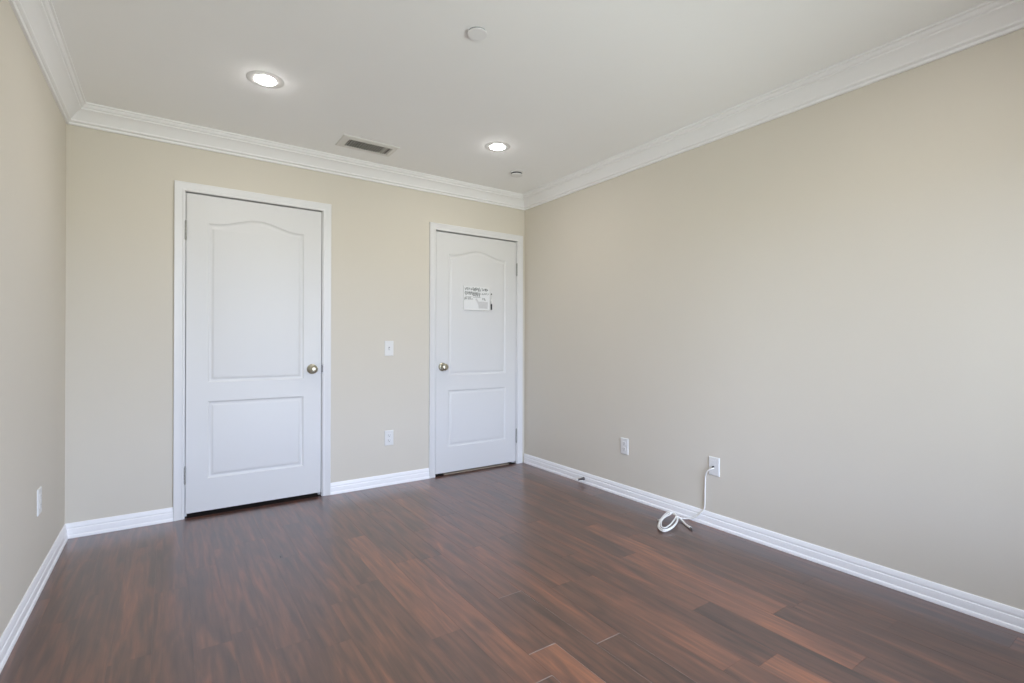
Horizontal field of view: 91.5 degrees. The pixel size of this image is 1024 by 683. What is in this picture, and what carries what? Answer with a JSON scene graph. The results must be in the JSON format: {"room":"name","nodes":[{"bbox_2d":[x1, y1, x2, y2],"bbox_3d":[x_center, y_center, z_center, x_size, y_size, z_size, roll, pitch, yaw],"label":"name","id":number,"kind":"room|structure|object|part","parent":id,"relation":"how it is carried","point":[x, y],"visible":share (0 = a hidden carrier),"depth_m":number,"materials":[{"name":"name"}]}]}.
{"room":"empty bedroom","nodes":[
{"label":"empty bedroom","id":0,"kind":"room"},
{"bbox_2d":[0,0,65,636],"bbox_3d":[-1.228,-0.113,0.841,0.120,2.480,4.670,0,0,-35],"label":"wall","id":1,"kind":"structure","parent":0,"point":[32,124],"depth_m":2.05,"materials":[{"name":"beige paint"}]},
{"bbox_2d":[0,524,67,672],"bbox_3d":[-1.209,1.065,0.928,0.018,0.083,4.550,0,0,-35],"label":"baseboard","id":2,"kind":"structure","parent":1,"relation":"attached to","point":[15,626],"depth_m":2.03,"materials":[{"name":"white paint"}]},
{"bbox_2d":[37,486,41,515],"bbox_3d":[-2.113,0.714,2.230,0.008,0.116,0.071,0,0,-35],"label":"wall outlet","id":3,"kind":"object","parent":1,"relation":"attached to","point":[39,491],"visible":1,"depth_m":2.21,"materials":[{"name":"white plastic"}]},
{"bbox_2d":[8,0,85,123],"bbox_3d":[-1.171,-1.276,0.953,0.094,0.114,4.550,0,0,-35],"label":"crown molding","id":4,"kind":"structure","parent":1,"relation":"attached to","point":[38,21],"depth_m":2.18,"materials":[{"name":"white paint"}]},
{"bbox_2d":[65,124,524,523],"bbox_3d":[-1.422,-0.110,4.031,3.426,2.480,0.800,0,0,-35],"label":"wall","id":5,"kind":"structure","parent":0,"point":[119,310],"depth_m":3.06,"materials":[{"name":"beige paint"}]},
{"bbox_2d":[66,507,172,538],"bbox_3d":[-2.297,1.065,2.931,0.502,0.083,0.018,0,0,-35],"label":"baseboard","id":6,"kind":"structure","parent":5,"relation":"attached to","point":[140,519],"depth_m":2.92,"materials":[{"name":"white paint"}]},
{"bbox_2d":[173,180,330,520],"bbox_3d":[-1.722,0.057,3.374,0.942,2.102,0.180,0,0,-35],"label":"door","id":7,"kind":"structure","parent":5,"relation":"in","point":[252,372],"depth_m":3.32,"materials":[{"name":"white paint"}]},
{"bbox_3d":[-1.405,0.196,3.523,0.070,0.070,0.066,0,0,-35],"label":"knob","id":8,"kind":"part","parent":7,"relation":"part of","materials":[{"name":"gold metal"}]},
{"bbox_2d":[68,102,524,209],"bbox_3d":[-1.165,-1.273,3.664,3.186,0.114,0.094,0,0,-35],"label":"crown molding","id":9,"kind":"structure","parent":5,"relation":"attached to","point":[91,115],"depth_m":3.36,"materials":[{"name":"white paint"}]},
{"bbox_2d":[331,468,428,494],"bbox_3d":[-0.995,1.069,3.830,0.779,0.083,0.018,0,0,-35],"label":"baseboard","id":10,"kind":"structure","parent":5,"relation":"attached to","point":[420,474],"depth_m":3.81,"materials":[{"name":"white paint"}]},
{"bbox_2d":[384,430,392,445],"bbox_3d":[-0.953,0.747,3.865,0.071,0.116,0.008,0,0,-35],"label":"wall outlet","id":11,"kind":"object","parent":5,"relation":"attached to","point":[389,433],"visible":1,"depth_m":3.86,"materials":[{"name":"white plastic"}]},
{"bbox_2d":[385,341,393,355],"bbox_3d":[-0.950,0.053,3.861,0.071,0.116,0.016,0,0,-35],"label":"light switch","id":12,"kind":"object","parent":5,"relation":"attached to","point":[388,344],"visible":1,"depth_m":3.86,"materials":[{"name":"white plastic"}]},
{"bbox_2d":[429,222,522,477],"bbox_3d":[-0.310,0.072,4.349,0.932,2.085,0.180,0,0,-35],"label":"door","id":13,"kind":"structure","parent":5,"relation":"in","point":[476,356],"depth_m":4.31,"materials":[{"name":"white paint"}]},
{"bbox_3d":[-0.559,0.211,4.107,0.070,0.070,0.066,0,0,-35],"label":"knob","id":14,"kind":"part","parent":13,"relation":"part of","materials":[{"name":"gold metal"}]},
{"bbox_2d":[463,285,489,310],"bbox_3d":[-0.305,-0.373,4.315,0.261,0.206,0.010,0,0,-35],"label":"paper sign","id":15,"kind":"object","parent":13,"relation":"attached to","point":[474,297],"visible":1,"depth_m":4.31,"materials":[{"name":"paper"}]},
{"bbox_2d":[0,462,1023,682],"bbox_3d":[-0.093,1.162,2.100,3.426,0.100,5.450,0,0,-35],"label":"floor","id":16,"kind":"structure","parent":0,"point":[522,572],"depth_m":2.12,"materials":[{"name":"brown wood"}]},
{"bbox_2d":[51,0,988,193],"bbox_3d":[0.101,-1.378,1.831,3.426,0.100,4.790,0,0,-35],"label":"ceiling","id":17,"kind":"structure","parent":0,"point":[571,86],"depth_m":2.37,"materials":[{"name":"paint"}]},
{"bbox_2d":[246,70,283,88],"bbox_3d":[-1.254,-1.326,2.536,0.176,0.011,0.176,0,0,-35],"label":"recessed light","id":18,"kind":"object","parent":17,"relation":"in","point":[264,79],"visible":1,"depth_m":2.52,"materials":[{"name":"white glass"}]},
{"bbox_2d":[335,134,399,156],"bbox_3d":[-0.981,-1.325,3.386,0.376,0.008,0.202,0,0,-35],"label":"ceiling vent","id":19,"kind":"object","parent":17,"relation":"in","point":[347,141],"visible":1,"depth_m":3.38,"materials":[{"name":"white metal"}]},
{"bbox_2d":[467,26,486,40],"bbox_3d":[-0.148,-1.322,2.138,0.086,0.013,0.086,0,0,-35],"label":"smoke detector","id":20,"kind":"object","parent":17,"relation":"attached to","point":[478,33],"visible":1,"depth_m":2.13,"materials":[{"name":"white plastic"}]},
{"bbox_2d":[485,142,509,151],"bbox_3d":[-0.099,-1.322,3.396,0.176,0.011,0.176,0,0,-35],"label":"recessed light","id":21,"kind":"object","parent":17,"relation":"in","point":[492,146],"visible":1,"depth_m":3.38,"materials":[{"name":"white glass"}]},
{"bbox_2d":[509,170,523,177],"bbox_3d":[0.036,-1.311,3.901,0.114,0.030,0.114,0,0,-35],"label":"sprinkler","id":22,"kind":"object","parent":17,"relation":"attached to","point":[514,173],"visible":1,"depth_m":3.87,"materials":[{"name":"white plastic"}]},
{"bbox_3d":[0.036,-1.300,3.901,0.094,0.009,0.094,0,0,-35],"label":"plate","id":23,"kind":"part","parent":22,"relation":"part of","materials":[{"name":"white plastic"}]},
{"bbox_2d":[524,28,1023,609],"bbox_3d":[1.492,-0.103,2.720,0.120,2.480,4.670,0,0,-35],"label":"wall","id":24,"kind":"structure","parent":0,"point":[823,302],"depth_m":2.52,"materials":[{"name":"beige paint"}]},
{"bbox_2d":[621,437,628,454],"bbox_3d":[0.808,0.754,3.591,0.008,0.116,0.074,0,0,-35],"label":"wall outlet","id":25,"kind":"object","parent":24,"relation":"attached to","point":[624,441],"visible":1,"depth_m":3.58,"materials":[{"name":"white plastic"}]},
{"bbox_2d":[709,456,719,476],"bbox_3d":[1.213,0.752,2.999,0.015,0.112,0.072,0,0,-35],"label":"cable jack","id":26,"kind":"object","parent":24,"relation":"attached to","point":[714,462],"visible":1,"depth_m":3.00,"materials":[{"name":"white plastic"}]},
{"bbox_2d":[657,468,713,531],"bbox_3d":[1.009,0.936,3.049,0.346,0.361,0.250,0,0,-18],"label":"cable","id":27,"kind":"object","parent":26,"relation":"hanging from","point":[665,515],"visible":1,"depth_m":3.04,"materials":[{"name":"plastic"}]},
{"bbox_2d":[523,0,1023,209],"bbox_3d":[1.373,-1.266,2.710,0.094,0.114,4.550,0,0,-35],"label":"crown molding","id":28,"kind":"structure","parent":24,"relation":"attached to","point":[989,20],"depth_m":2.48,"materials":[{"name":"white paint"}]},
{"bbox_2d":[524,453,1023,633],"bbox_3d":[1.398,1.075,2.728,0.018,0.083,4.550,0,0,-35],"label":"baseboard","id":29,"kind":"structure","parent":24,"relation":"attached to","point":[997,613],"depth_m":2.49,"materials":[{"name":"white paint"}]}
]}

